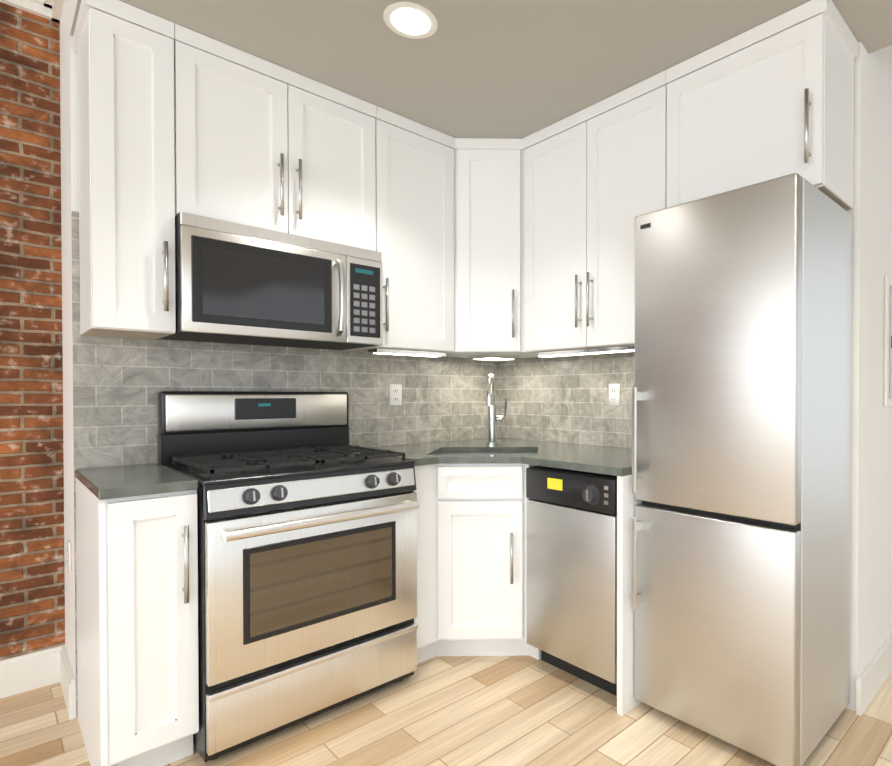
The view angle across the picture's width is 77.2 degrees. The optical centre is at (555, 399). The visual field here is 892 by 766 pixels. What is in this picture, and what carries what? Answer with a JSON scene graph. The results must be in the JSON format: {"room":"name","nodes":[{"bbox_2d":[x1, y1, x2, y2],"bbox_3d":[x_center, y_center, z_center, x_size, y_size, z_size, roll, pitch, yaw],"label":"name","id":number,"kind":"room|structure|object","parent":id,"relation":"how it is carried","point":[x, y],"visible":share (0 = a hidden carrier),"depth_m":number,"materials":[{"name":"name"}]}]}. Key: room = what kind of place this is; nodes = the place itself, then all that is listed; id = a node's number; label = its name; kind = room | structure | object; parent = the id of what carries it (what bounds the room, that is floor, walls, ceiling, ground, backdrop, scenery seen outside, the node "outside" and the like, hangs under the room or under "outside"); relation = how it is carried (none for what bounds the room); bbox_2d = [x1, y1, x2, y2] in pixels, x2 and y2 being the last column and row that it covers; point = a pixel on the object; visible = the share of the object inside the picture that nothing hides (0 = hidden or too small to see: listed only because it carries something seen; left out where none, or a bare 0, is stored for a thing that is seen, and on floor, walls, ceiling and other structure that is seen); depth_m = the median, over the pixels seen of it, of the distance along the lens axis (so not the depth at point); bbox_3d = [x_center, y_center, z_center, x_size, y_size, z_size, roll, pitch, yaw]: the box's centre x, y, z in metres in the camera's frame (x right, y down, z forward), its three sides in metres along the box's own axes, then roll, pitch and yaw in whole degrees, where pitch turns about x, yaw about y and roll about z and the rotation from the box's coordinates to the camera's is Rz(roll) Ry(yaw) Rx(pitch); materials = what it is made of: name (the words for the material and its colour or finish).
{"room":"kitchen","nodes":[
{"label":"kitchen","id":0,"kind":"room"},
{"bbox_2d":[0,2,64,659],"bbox_3d":[-3.811,-0.237,0.523,0.100,2.850,4.960,1,1,44],"label":"brick wall","id":1,"kind":"structure","parent":0,"point":[32,594],"depth_m":2.20,"materials":[{"name":"red brick"}]},
{"bbox_2d":[0,0,59,22],"bbox_3d":[-3.746,-1.600,0.447,0.080,0.120,4.960,1,1,44],"label":"crown molding","id":2,"kind":"structure","parent":1,"relation":"attached to","point":[36,7],"depth_m":2.19,"materials":[{"name":"white wood"}]},
{"bbox_2d":[0,645,64,698],"bbox_3d":[-3.768,1.116,0.495,0.018,0.145,4.960,1,1,44],"label":"baseboard","id":3,"kind":"structure","parent":1,"relation":"attached to","point":[28,672],"depth_m":2.20,"materials":[{"name":"white wood"}]},
{"bbox_2d":[60,0,72,668],"bbox_3d":[-1.946,-0.254,2.240,0.400,2.850,0.100,1,1,44],"label":"wall","id":4,"kind":"structure","parent":0,"point":[65,312],"depth_m":2.16,"materials":[{"name":"paint"}]},
{"bbox_2d":[43,0,63,22],"bbox_3d":[-1.973,-1.617,2.127,0.300,0.120,0.080,1,1,44],"label":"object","id":5,"kind":"object","parent":4,"relation":"attached to","point":[57,6],"visible":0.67,"depth_m":2.18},
{"bbox_2d":[60,646,75,719],"bbox_3d":[-1.909,1.099,2.135,0.382,0.145,0.018,1,1,44],"label":"baseboard return","id":6,"kind":"object","parent":4,"relation":"attached to","point":[68,681],"visible":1,"depth_m":2.06,"materials":[{"name":"white wood"}]},
{"bbox_2d":[67,539,70,571],"bbox_3d":[-1.877,0.602,2.105,0.070,0.114,0.009,1,1,44],"label":"electrical outlet","id":7,"kind":"object","parent":4,"relation":"attached to","point":[68,554],"visible":1,"depth_m":2.09,"materials":[{"name":"white plastic"}]},
{"bbox_2d":[67,35,499,718],"bbox_3d":[-1.055,-0.085,2.799,0.108,2.500,2.140,1,1,44],"label":"wall","id":8,"kind":"structure","parent":0,"point":[117,385],"depth_m":2.32,"materials":[{"name":"tile"}]},
{"bbox_2d":[73,0,175,339],"bbox_3d":[-1.532,-0.780,1.944,0.378,1.090,0.240,1,1,44],"label":"upper cabinet","id":9,"kind":"object","parent":8,"relation":"attached to","point":[125,51],"visible":1,"depth_m":1.85,"materials":[{"name":"white wood"}]},
{"bbox_2d":[174,23,375,250],"bbox_3d":[-1.184,-0.993,2.303,0.378,0.670,0.760,1,1,44],"label":"upper cabinet","id":10,"kind":"object","parent":8,"relation":"attached to","point":[261,143],"visible":0.94,"depth_m":2.15,"materials":[{"name":"white wood"}]},
{"bbox_2d":[159,212,382,349],"bbox_3d":[-1.154,-0.449,2.279,0.461,0.415,0.756,1,1,44],"label":"microwave","id":11,"kind":"object","parent":10,"relation":"attached to","point":[237,283],"visible":1,"depth_m":2.11,"materials":[{"name":"silver metal"}]},
{"bbox_2d":[390,384,401,404],"bbox_3d":[-0.853,-0.026,2.925,0.009,0.114,0.070,1,1,44],"label":"electrical outlet","id":12,"kind":"object","parent":8,"relation":"attached to","point":[395,394],"visible":1,"depth_m":2.92,"materials":[{"name":"white plastic"}]},
{"bbox_2d":[343,106,454,352],"bbox_3d":[-0.770,-0.787,2.734,0.378,1.090,0.428,1,1,44],"label":"upper cabinet","id":13,"kind":"object","parent":8,"relation":"attached to","point":[414,168],"visible":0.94,"depth_m":2.63,"materials":[{"name":"white wood"}]},
{"bbox_2d":[368,348,445,356],"bbox_3d":[-0.685,-0.230,2.560,0.319,0.023,0.490,1,1,44],"label":"under-cabinet light","id":14,"kind":"object","parent":13,"relation":"attached to","point":[386,351],"depth_m":2.65,"materials":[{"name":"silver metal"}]},
{"bbox_2d":[444,138,534,358],"bbox_3d":[-0.341,-0.791,3.028,0.587,1.088,0.587,1,1,44],"label":"upper cabinet","id":15,"kind":"object","parent":8,"relation":"attached to","point":[488,245],"visible":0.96,"depth_m":2.79,"materials":[{"name":"white wood"}]},
{"bbox_2d":[468,354,518,360],"bbox_3d":[-0.322,-0.233,2.872,0.417,0.023,0.374,1,1,44],"label":"under-cabinet light","id":16,"kind":"object","parent":15,"relation":"attached to","point":[492,357],"depth_m":2.98,"materials":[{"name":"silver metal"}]},
{"bbox_2d":[0,655,891,765],"bbox_3d":[0.697,1.219,0.386,8.200,0.060,11.000,1,1,44],"label":"floor","id":17,"kind":"structure","parent":0,"point":[522,710],"depth_m":1.93,"materials":[{"name":"brown wood"}]},
{"bbox_2d":[76,478,198,765],"bbox_3d":[-1.433,0.730,1.860,0.658,0.890,0.244,1,1,44],"label":"base cabinet","id":18,"kind":"object","parent":17,"relation":"on","point":[137,622],"visible":0.98,"depth_m":1.67,"materials":[{"name":"white wood"}]},
{"bbox_2d":[75,463,197,499],"bbox_3d":[-1.446,0.270,1.866,0.629,0.030,0.245,1,1,44],"label":"countertop","id":19,"kind":"structure","parent":18,"relation":"on","point":[109,482],"depth_m":1.73,"materials":[{"name":"stone"}]},
{"bbox_2d":[157,391,419,761],"bbox_3d":[-1.046,0.569,2.186,0.756,1.205,0.760,1,1,44],"label":"range","id":20,"kind":"object","parent":17,"relation":"on","point":[307,553],"visible":0.98,"depth_m":1.97,"materials":[{"name":"silver metal"}]},
{"bbox_2d":[414,463,540,663],"bbox_3d":[-0.377,0.720,2.779,0.901,0.890,1.017,1,1,44],"label":"base cabinet","id":21,"kind":"object","parent":17,"relation":"on","point":[471,559],"visible":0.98,"depth_m":2.41,"materials":[{"name":"white wood"}]},
{"bbox_2d":[353,437,631,475],"bbox_3d":[-0.187,0.262,2.593,1.432,0.030,1.018,1,1,44],"label":"countertop","id":22,"kind":"structure","parent":21,"relation":"on","point":[614,461],"depth_m":2.47,"materials":[{"name":"stone"}]},
{"bbox_2d":[439,453,536,454],"bbox_3d":[-0.334,0.378,2.643,0.524,0.201,0.384,0,1,-1],"label":"sink basin","id":23,"kind":"object","parent":22,"relation":"in","point":[488,454],"visible":0.08,"depth_m":2.82,"materials":[{"name":"metal"}]},
{"bbox_2d":[486,374,507,444],"bbox_3d":[-0.332,0.054,2.900,0.158,0.380,0.177,1,1,44],"label":"faucet","id":24,"kind":"object","parent":22,"relation":"on","point":[493,418],"visible":1,"depth_m":2.94,"materials":[{"name":"silver metal"}]},
{"bbox_2d":[526,466,616,695],"bbox_3d":[0.245,0.732,2.413,0.489,0.875,0.642,1,1,44],"label":"dishwasher","id":25,"kind":"object","parent":17,"relation":"on","point":[572,572],"visible":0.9,"depth_m":2.19,"materials":[{"name":"silver metal"}]},
{"bbox_2d":[617,475,641,715],"bbox_3d":[0.456,0.726,2.251,0.026,0.890,0.621,1,1,44],"label":"cabinet end panel","id":26,"kind":"object","parent":17,"relation":"on","point":[627,502],"visible":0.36,"depth_m":2.03,"materials":[{"name":"white wood"}]},
{"bbox_2d":[632,173,851,765],"bbox_3d":[0.685,0.243,2.030,0.596,1.860,0.595,1,1,44],"label":"refrigerator","id":27,"kind":"object","parent":17,"relation":"on","point":[741,466],"visible":1,"depth_m":1.81,"materials":[{"name":"silver metal"}]},
{"bbox_2d":[67,0,891,138],"bbox_3d":[1.281,-1.487,0.531,6.600,0.349,2.140,1,1,44],"label":"ceiling","id":28,"kind":"structure","parent":0,"point":[513,69],"depth_m":2.03,"materials":[{"name":"paint"}]},
{"bbox_2d":[383,2,437,38],"bbox_3d":[-0.505,-1.323,1.909,0.184,0.006,0.184,1,1,44],"label":"recessed light","id":29,"kind":"object","parent":28,"relation":"in","point":[410,20],"visible":1,"depth_m":1.90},
{"bbox_2d":[500,42,867,710],"bbox_3d":[0.389,-0.260,2.817,2.160,2.850,0.108,1,1,44],"label":"wall","id":30,"kind":"structure","parent":0,"point":[563,399],"depth_m":2.78,"materials":[{"name":"tile"}]},
{"bbox_2d":[523,70,666,352],"bbox_3d":[0.248,-0.786,2.605,0.841,1.090,0.378,1,1,44],"label":"upper cabinet","id":31,"kind":"object","parent":30,"relation":"attached to","point":[595,180],"visible":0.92,"depth_m":2.48,"materials":[{"name":"white wood"}]},
{"bbox_2d":[534,345,634,356],"bbox_3d":[0.127,-0.229,2.499,0.740,0.023,0.276,1,1,44],"label":"under-cabinet light","id":32,"kind":"object","parent":31,"relation":"attached to","point":[573,352],"depth_m":2.59,"materials":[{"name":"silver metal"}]},
{"bbox_2d":[609,384,619,405],"bbox_3d":[0.304,-0.025,2.818,0.070,0.114,0.009,1,1,44],"label":"electrical outlet","id":33,"kind":"object","parent":30,"relation":"attached to","point":[614,394],"visible":1,"depth_m":2.81,"materials":[{"name":"white plastic"}]},
{"bbox_2d":[666,0,857,209],"bbox_3d":[0.771,-1.019,2.098,0.608,0.614,0.378,1,1,44],"label":"upper cabinet","id":34,"kind":"object","parent":30,"relation":"attached to","point":[773,98],"visible":0.81,"depth_m":1.95,"materials":[{"name":"white wood"}]},
{"bbox_2d":[865,45,891,662],"bbox_3d":[2.521,-0.267,3.544,0.100,2.850,3.900,1,1,44],"label":"wall","id":35,"kind":"structure","parent":0,"point":[878,600],"depth_m":2.23,"materials":[{"name":"paint"}]},
{"bbox_2d":[856,631,891,715],"bbox_3d":[2.522,1.086,3.474,0.018,0.145,4.018,1,1,44],"label":"baseboard","id":36,"kind":"structure","parent":35,"relation":"attached to","point":[873,673],"depth_m":2.15,"materials":[{"name":"white wood"}]},
{"bbox_2d":[884,275,891,406],"bbox_3d":[1.523,-0.246,2.422,0.019,0.550,0.400,1,1,44],"label":"panel","id":37,"kind":"object","parent":35,"relation":"attached to","point":[888,343],"visible":1,"depth_m":2.29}
]}

